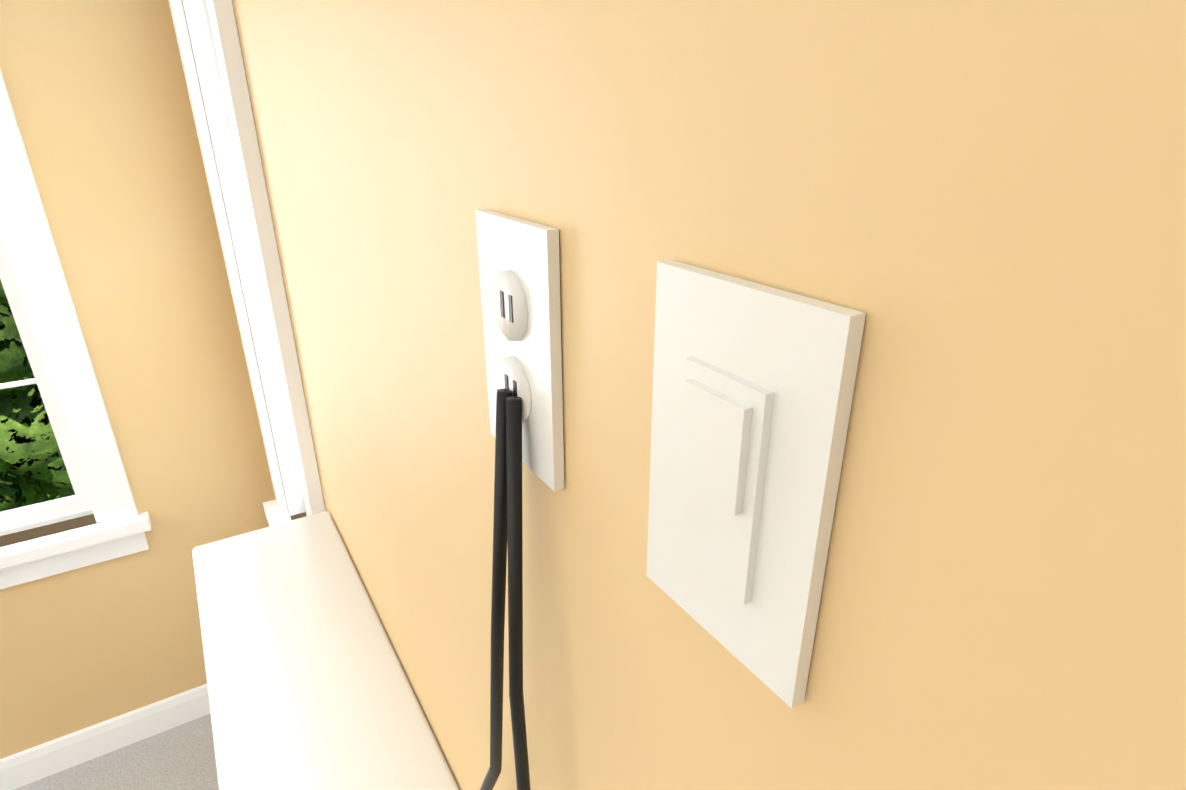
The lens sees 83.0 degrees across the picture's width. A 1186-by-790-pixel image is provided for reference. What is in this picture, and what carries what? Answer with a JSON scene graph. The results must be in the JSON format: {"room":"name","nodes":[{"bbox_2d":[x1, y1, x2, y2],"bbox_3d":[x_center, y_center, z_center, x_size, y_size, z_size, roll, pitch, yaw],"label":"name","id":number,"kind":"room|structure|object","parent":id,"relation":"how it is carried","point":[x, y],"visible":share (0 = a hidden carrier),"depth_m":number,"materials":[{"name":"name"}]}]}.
{"room":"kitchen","nodes":[
{"label":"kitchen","id":0,"kind":"room"},
{"bbox_2d":[14,714,218,789],"bbox_3d":[-1.983,2.120,0.134,5.090,0.112,3.920,-14,26,-29],"label":"floor","id":1,"kind":"structure","parent":0,"point":[181,757],"depth_m":2.17,"materials":[{"name":"carpet"}]},
{"bbox_3d":[-0.224,1.469,0.762,0.498,0.620,1.480,-14,26,-29],"label":"hearth","id":2,"kind":"object","parent":1,"relation":"on","visible":0},
{"bbox_2d":[192,511,458,789],"bbox_3d":[-0.099,0.810,0.572,0.198,0.739,1.600,-14,26,-29],"label":"countertop","id":3,"kind":"structure","parent":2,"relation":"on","point":[309,686],"depth_m":0.78,"materials":[{"name":"white"}]},
{"bbox_2d":[0,0,275,758],"bbox_3d":[-2.966,0.199,1.044,5.090,2.760,0.200,-14,26,-29],"label":"wall","id":4,"kind":"structure","parent":0,"point":[97,90],"depth_m":1.94,"materials":[{"name":"paint"}]},
{"bbox_2d":[0,68,150,588],"bbox_3d":[-1.850,-0.320,1.538,1.050,1.890,0.260,-14,26,-29],"label":"window","id":5,"kind":"structure","parent":4,"relation":"in","point":[36,290],"depth_m":1.86,"materials":[{"name":"white wood"}]},
{"bbox_2d":[0,684,209,789],"bbox_3d":[-2.974,1.463,1.428,4.530,0.130,0.016,-14,26,-29],"label":"baseboard","id":6,"kind":"structure","parent":4,"relation":"attached to","point":[35,763],"depth_m":2.17,"materials":[{"name":"white wood"}]},
{"bbox_2d":[182,0,1185,789],"bbox_3d":[0.089,0.362,0.632,0.360,2.760,3.770,-14,26,-29],"label":"wall","id":7,"kind":"structure","parent":0,"point":[974,210],"depth_m":0.17,"materials":[{"name":"paint"}]},
{"bbox_2d":[168,0,324,525],"bbox_3d":[-0.590,-0.300,1.481,0.420,1.890,1.020,-14,26,-29],"label":"window","id":8,"kind":"structure","parent":7,"relation":"in","point":[215,47],"depth_m":1.57,"materials":[{"name":"white wood"}]},
{"bbox_2d":[476,209,563,490],"bbox_3d":[-0.035,-0.021,0.306,0.008,0.115,0.070,-14,26,-29],"label":"outlet","id":9,"kind":"object","parent":7,"relation":"attached to","point":[519,265],"visible":0.98,"depth_m":0.29,"materials":[{"name":"white plastic"}]},
{"bbox_2d":[480,388,530,789],"bbox_3d":[-0.061,0.176,0.405,0.022,0.401,0.121,-14,26,-29],"label":"cord","id":10,"kind":"object","parent":9,"relation":"hanging from","point":[507,527],"visible":1,"depth_m":0.34,"materials":[{"name":"black rubber"}]},
{"bbox_2d":[646,260,865,707],"bbox_3d":[0.037,0.025,0.195,0.011,0.115,0.070,-14,26,-29],"label":"light switch","id":11,"kind":"object","parent":7,"relation":"attached to","point":[753,387],"visible":1,"depth_m":0.18,"materials":[{"name":"white plastic"}]},
{"label":"outside","id":12,"kind":"structure","parent":0,"visible":0},
{"bbox_2d":[3,477,74,502],"bbox_3d":[14.813,-16.604,61.328,400.000,0.500,400.000,-14,26,-29],"label":"ground","id":13,"kind":"structure","parent":12,"point":[60,496],"depth_m":15.62,"materials":[{"name":"green plant"}]},
{"bbox_2d":[0,280,74,511],"bbox_3d":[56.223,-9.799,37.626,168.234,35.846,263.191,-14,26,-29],"label":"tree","id":14,"kind":"object","parent":13,"relation":"on","point":[33,469],"depth_m":10.59,"materials":[{"name":"plant"}]}
]}

